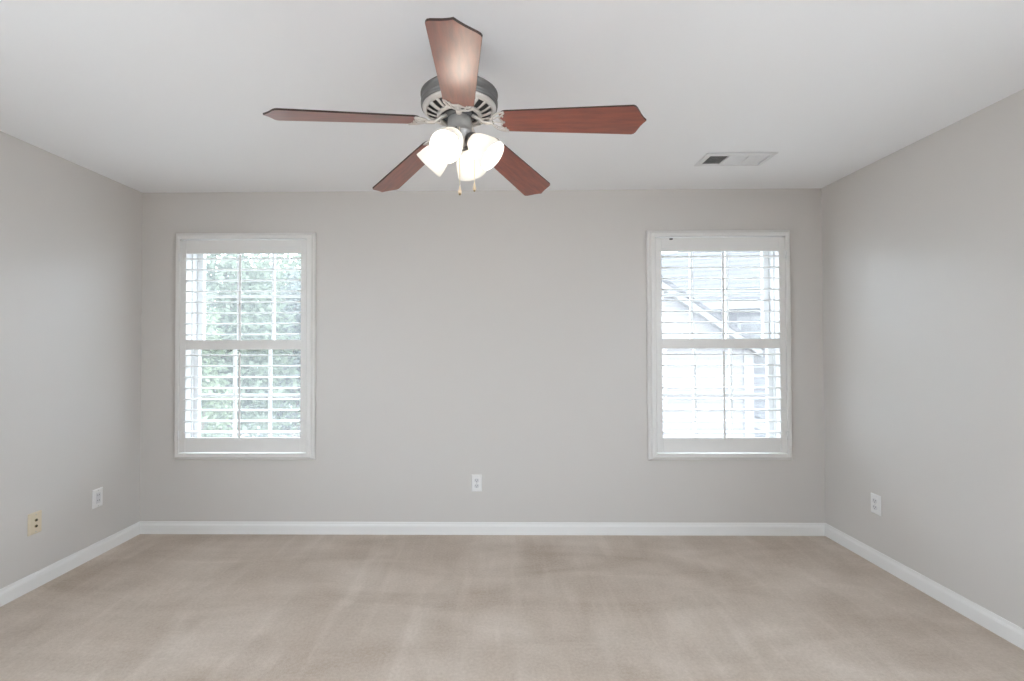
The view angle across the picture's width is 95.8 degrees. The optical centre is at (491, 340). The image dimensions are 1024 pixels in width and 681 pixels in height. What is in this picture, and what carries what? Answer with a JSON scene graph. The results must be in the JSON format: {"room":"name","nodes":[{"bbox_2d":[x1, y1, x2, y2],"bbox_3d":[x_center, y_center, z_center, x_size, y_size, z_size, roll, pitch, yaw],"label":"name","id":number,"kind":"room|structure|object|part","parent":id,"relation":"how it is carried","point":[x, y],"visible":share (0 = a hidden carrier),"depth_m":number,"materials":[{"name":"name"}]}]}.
{"room":"empty bedroom","nodes":[
{"label":"empty bedroom","id":0,"kind":"room"},
{"bbox_2d":[0,131,142,588],"bbox_3d":[-2.628,0.122,1.024,0.170,2.440,4.925,0,-1,1],"label":"wall","id":1,"kind":"structure","parent":0,"point":[71,233],"depth_m":2.73,"materials":[{"name":"grey paint"}]},
{"bbox_2d":[27,510,41,535],"bbox_3d":[-2.514,1.006,2.548,0.014,0.118,0.073,0,-1,1],"label":"cable plate","id":2,"kind":"object","parent":1,"relation":"attached to","point":[34,519],"visible":1,"depth_m":2.54,"materials":[{"name":"beige plastic"}]},
{"bbox_2d":[0,521,139,606],"bbox_3d":[-2.534,1.299,1.005,0.013,0.085,4.585,0,-1,1],"label":"baseboard","id":3,"kind":"structure","parent":1,"relation":"attached to","point":[13,591],"depth_m":2.71,"materials":[{"name":"white paint"}]},
{"bbox_2d":[92,487,102,508],"bbox_3d":[-2.512,1.004,2.949,0.009,0.118,0.073,0,-1,1],"label":"outlet","id":4,"kind":"object","parent":1,"relation":"attached to","point":[97,494],"visible":1,"depth_m":2.94,"materials":[{"name":"white plastic"}]},
{"bbox_2d":[140,188,825,522],"bbox_3d":[-0.088,0.150,3.369,4.850,2.440,0.170,0,-1,1],"label":"wall","id":5,"kind":"structure","parent":0,"point":[500,336],"depth_m":3.28,"materials":[{"name":"grey paint"}]},
{"bbox_2d":[188,254,300,436],"bbox_3d":[-1.755,0.041,3.389,0.890,1.517,0.165,0,-1,1],"label":"window","id":6,"kind":"structure","parent":5,"relation":"in","point":[193,275],"depth_m":3.38,"materials":[{"name":"white plastic"}]},
{"bbox_3d":[-1.755,0.041,3.389,0.890,1.517,0.165,0,-1,1],"label":"frame","id":7,"kind":"part","parent":6,"relation":"part of","materials":[{"name":"white plastic"}]},
{"bbox_3d":[-1.754,0.402,3.389,0.866,0.775,0.035,0,-1,1],"label":"sash","id":8,"kind":"part","parent":6,"relation":"part of","materials":[{"name":"white plastic"}]},
{"bbox_3d":[-1.755,-0.328,3.448,0.866,0.758,0.035,0,-1,1],"label":"sash","id":9,"kind":"part","parent":6,"relation":"part of","materials":[{"name":"white plastic"}]},
{"bbox_2d":[174,232,315,459],"bbox_3d":[-1.756,0.037,3.270,1.000,1.613,0.102,0,-1,1],"label":"plantation shutter","id":10,"kind":"object","parent":6,"relation":"attached to","point":[303,447],"visible":1,"depth_m":3.26,"materials":[{"name":"white paint"}]},
{"bbox_3d":[-1.756,0.388,3.223,0.012,0.611,0.018,0,-1,1],"label":"tilt rod","id":11,"kind":"part","parent":10,"relation":"part of","materials":[{"name":"white paint"}]},
{"bbox_3d":[-1.758,-0.298,3.233,0.012,0.603,0.018,0,-1,1],"label":"tilt rod","id":12,"kind":"part","parent":10,"relation":"part of","materials":[{"name":"white paint"}]},
{"bbox_2d":[472,475,481,490],"bbox_3d":[-0.106,1.008,3.267,0.073,0.118,0.009,0,-1,1],"label":"wall outlet","id":13,"kind":"object","parent":5,"relation":"attached to","point":[476,479],"visible":1,"depth_m":3.26,"materials":[{"name":"white plastic"}]},
{"bbox_2d":[140,521,824,535],"bbox_3d":[-0.087,1.326,3.260,4.850,0.085,0.013,0,-1,1],"label":"baseboard","id":14,"kind":"structure","parent":5,"relation":"attached to","point":[146,527],"depth_m":3.25,"materials":[{"name":"white paint"}]},
{"bbox_2d":[662,251,778,436],"bbox_3d":[1.599,0.033,3.347,0.890,1.517,0.165,0,-1,1],"label":"window","id":15,"kind":"structure","parent":5,"relation":"in","point":[765,283],"depth_m":3.35,"materials":[{"name":"white plastic"}]},
{"bbox_2d":[646,230,791,459],"bbox_3d":[1.597,0.029,3.228,1.000,1.613,0.102,0,-1,1],"label":"plantation shutter","id":16,"kind":"object","parent":15,"relation":"attached to","point":[660,447],"visible":1,"depth_m":3.22,"materials":[{"name":"white paint"}]},
{"bbox_3d":[1.596,-0.307,3.191,0.012,0.603,0.018,0,-1,1],"label":"tilt rod","id":17,"kind":"part","parent":16,"relation":"part of","materials":[{"name":"white paint"}]},
{"bbox_3d":[1.598,0.379,3.181,0.012,0.611,0.018,0,-1,1],"label":"tilt rod","id":18,"kind":"part","parent":16,"relation":"part of","materials":[{"name":"white paint"}]},
{"bbox_3d":[1.599,-0.336,3.406,0.866,0.758,0.035,0,-1,1],"label":"sash","id":19,"kind":"part","parent":15,"relation":"part of","materials":[{"name":"white plastic"}]},
{"bbox_3d":[1.600,0.394,3.347,0.866,0.775,0.035,0,-1,1],"label":"sash","id":20,"kind":"part","parent":15,"relation":"part of","materials":[{"name":"white plastic"}]},
{"bbox_3d":[1.599,0.033,3.347,0.890,1.517,0.165,0,-1,1],"label":"frame","id":21,"kind":"part","parent":15,"relation":"part of","materials":[{"name":"white plastic"}]},
{"bbox_2d":[0,0,1023,192],"bbox_3d":[-0.121,-1.180,1.012,5.190,0.150,4.925,0,-1,1],"label":"ceiling","id":22,"kind":"structure","parent":0,"point":[144,96],"depth_m":1.94,"materials":[{"name":"white paint"}]},
{"bbox_2d":[263,17,645,195],"bbox_3d":[-0.108,-0.808,1.670,1.253,0.574,1.217,0,-1,1],"label":"ceiling fan","id":23,"kind":"object","parent":22,"relation":"hanging from","point":[460,100],"visible":1,"depth_m":1.62,"materials":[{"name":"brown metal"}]},
{"bbox_3d":[-0.501,-0.762,1.576,0.504,0.090,0.138,0,-1,-21],"label":"fan blade","id":24,"kind":"part","parent":23,"relation":"part of","materials":[{"name":"brown wood"}]},
{"bbox_3d":[-0.374,-0.756,2.039,0.138,0.090,0.504,0,-1,-39],"label":"fan blade","id":25,"kind":"part","parent":23,"relation":"part of","materials":[{"name":"brown wood"}]},
{"bbox_3d":[-0.214,-0.690,1.751,0.137,0.135,0.118,-1,-1,19],"label":"lamp shade","id":26,"kind":"part","parent":23,"relation":"part of","materials":[{"name":"white glass"}]},
{"bbox_3d":[-0.151,-0.692,1.624,0.118,0.135,0.137,-1,-1,19],"label":"lamp shade","id":27,"kind":"part","parent":23,"relation":"part of","materials":[{"name":"white glass"}]},
{"bbox_3d":[-0.147,-0.705,1.636,0.060,0.081,0.085,-1,-1,19],"label":"light bulb","id":28,"kind":"part","parent":23,"relation":"part of","materials":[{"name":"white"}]},
{"bbox_3d":[-0.100,-0.769,1.313,0.138,0.090,0.504,0,-1,-3],"label":"fan blade","id":29,"kind":"part","parent":23,"relation":"part of","materials":[{"name":"brown wood"}]},
{"bbox_3d":[-0.120,-0.846,1.721,0.274,0.035,0.274,0,-1,1],"label":"vent plate","id":30,"kind":"part","parent":23,"relation":"part of","materials":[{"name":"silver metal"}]},
{"bbox_3d":[-0.116,-0.659,1.669,0.004,0.225,0.020,0,-1,1],"label":"pull chain","id":31,"kind":"part","parent":23,"relation":"part of","materials":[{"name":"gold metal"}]},
{"bbox_2d":[465,132,474,144],"bbox_3d":[-0.074,-0.741,1.706,0.056,0.051,0.056,0,-1,-29],"label":"socket","id":32,"kind":"object","parent":23,"relation":"attached to","point":[469,136],"depth_m":1.68,"materials":[{"name":"white glass"}]},
{"bbox_3d":[-0.087,-0.690,1.814,0.118,0.135,0.137,-1,-1,19],"label":"lamp shade","id":33,"kind":"part","parent":23,"relation":"part of","materials":[{"name":"white glass"}]},
{"bbox_3d":[-0.024,-0.692,1.687,0.137,0.135,0.118,-1,-1,19],"label":"lamp shade","id":34,"kind":"part","parent":23,"relation":"part of","materials":[{"name":"white glass"}]},
{"bbox_3d":[-0.036,-0.705,1.691,0.085,0.081,0.060,-1,-1,19],"label":"light bulb","id":35,"kind":"part","parent":23,"relation":"part of","materials":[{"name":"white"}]},
{"bbox_3d":[0.105,-0.759,2.061,0.138,0.090,0.504,-1,-1,33],"label":"fan blade","id":36,"kind":"part","parent":23,"relation":"part of","materials":[{"name":"brown wood"}]},
{"bbox_3d":[0.274,-0.767,1.612,0.504,0.090,0.138,-1,-1,15],"label":"fan blade","id":37,"kind":"part","parent":23,"relation":"part of","materials":[{"name":"brown wood"}]},
{"bbox_2d":[694,153,777,165],"bbox_3d":[1.448,-1.077,2.755,0.405,0.011,0.186,0,-1,1],"label":"ceiling vent","id":38,"kind":"object","parent":22,"relation":"in","point":[710,159],"visible":1,"depth_m":2.75,"materials":[{"name":"white metal"}]},
{"bbox_2d":[0,534,1023,680],"bbox_3d":[-0.115,1.435,0.973,5.190,0.200,4.925,0,-1,1],"label":"floor","id":39,"kind":"structure","parent":0,"point":[149,607],"depth_m":2.26,"materials":[{"name":"beige carpet"}]},
{"bbox_2d":[821,89,1023,628],"bbox_3d":[2.392,0.109,0.961,0.170,2.440,4.925,0,-1,1],"label":"wall","id":40,"kind":"structure","parent":0,"point":[923,243],"depth_m":2.42,"materials":[{"name":"grey paint"}]},
{"bbox_2d":[871,493,880,515],"bbox_3d":[2.327,0.993,2.804,0.009,0.118,0.073,0,-1,1],"label":"wall outlet","id":41,"kind":"object","parent":40,"relation":"attached to","point":[875,499],"visible":1,"depth_m":2.79,"materials":[{"name":"white plastic"}]},
{"bbox_2d":[825,523,1023,649],"bbox_3d":[2.303,1.286,0.945,0.013,0.085,4.585,0,-1,1],"label":"baseboard","id":42,"kind":"structure","parent":40,"relation":"attached to","point":[989,620],"depth_m":2.41,"materials":[{"name":"white paint"}]},
{"label":"outside","id":43,"kind":"structure","parent":0,"visible":0},
{"bbox_3d":[0.473,5.018,36.804,80.000,0.300,66.245,0,-1,1],"label":"ground","id":44,"kind":"structure","parent":43,"visible":0},
{"bbox_2d":[201,303,237,436],"bbox_3d":[-4.940,1.856,7.710,1.405,5.193,1.220,0,-1,1],"label":"leafy tree","id":45,"kind":"object","parent":44,"relation":"on","point":[212,426],"visible":0.16,"depth_m":7.71,"materials":[{"name":"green plant"}]},
{"bbox_2d":[201,254,299,436],"bbox_3d":[-6.193,0.837,10.619,3.957,7.321,3.374,0,-1,-10],"label":"leafy tree","id":46,"kind":"object","parent":44,"relation":"on","point":[223,264],"visible":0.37,"depth_m":10.29,"materials":[{"name":"green plant"}]},
{"bbox_2d":[206,254,300,436],"bbox_3d":[-8.927,0.141,22.244,10.409,9.070,5.356,0,-1,-4],"label":"leafy tree","id":47,"kind":"object","parent":44,"relation":"on","point":[293,263],"visible":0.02,"depth_m":21.15,"materials":[{"name":"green plant"}]},
{"bbox_2d":[247,266,300,436],"bbox_3d":[-6.560,1.076,15.435,4.147,6.989,3.355,0,-1,1],"label":"leafy tree","id":48,"kind":"object","parent":44,"relation":"on","point":[296,361],"visible":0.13,"depth_m":14.85,"materials":[{"name":"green plant"}]},
{"bbox_2d":[662,276,763,436],"bbox_3d":[2.614,1.406,10.398,5.100,6.125,3.300,0,-1,1],"label":"gabled house","id":49,"kind":"structure","parent":44,"relation":"on","point":[666,284],"depth_m":8.93,"materials":[{"name":"white"}]},
{"bbox_2d":[661,252,765,436],"bbox_3d":[10.604,0.558,16.000,12.700,7.950,7.940,-1,-1,25],"label":"house","id":50,"kind":"structure","parent":44,"relation":"on","point":[665,262],"depth_m":14.45,"materials":[{"name":"white"}]},
{"bbox_3d":[7.785,0.052,13.474,0.920,1.320,0.040,-1,-1,25],"label":"pane","id":51,"kind":"part","parent":50,"relation":"part of","materials":[{"name":"glass"}]},
{"bbox_2d":[754,414,765,429],"bbox_3d":[6.753,2.912,11.624,2.700,3.130,1.700,0,-1,1],"label":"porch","id":52,"kind":"object","parent":44,"relation":"on","point":[759,425],"visible":0.02,"depth_m":10.79,"materials":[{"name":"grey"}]}
]}

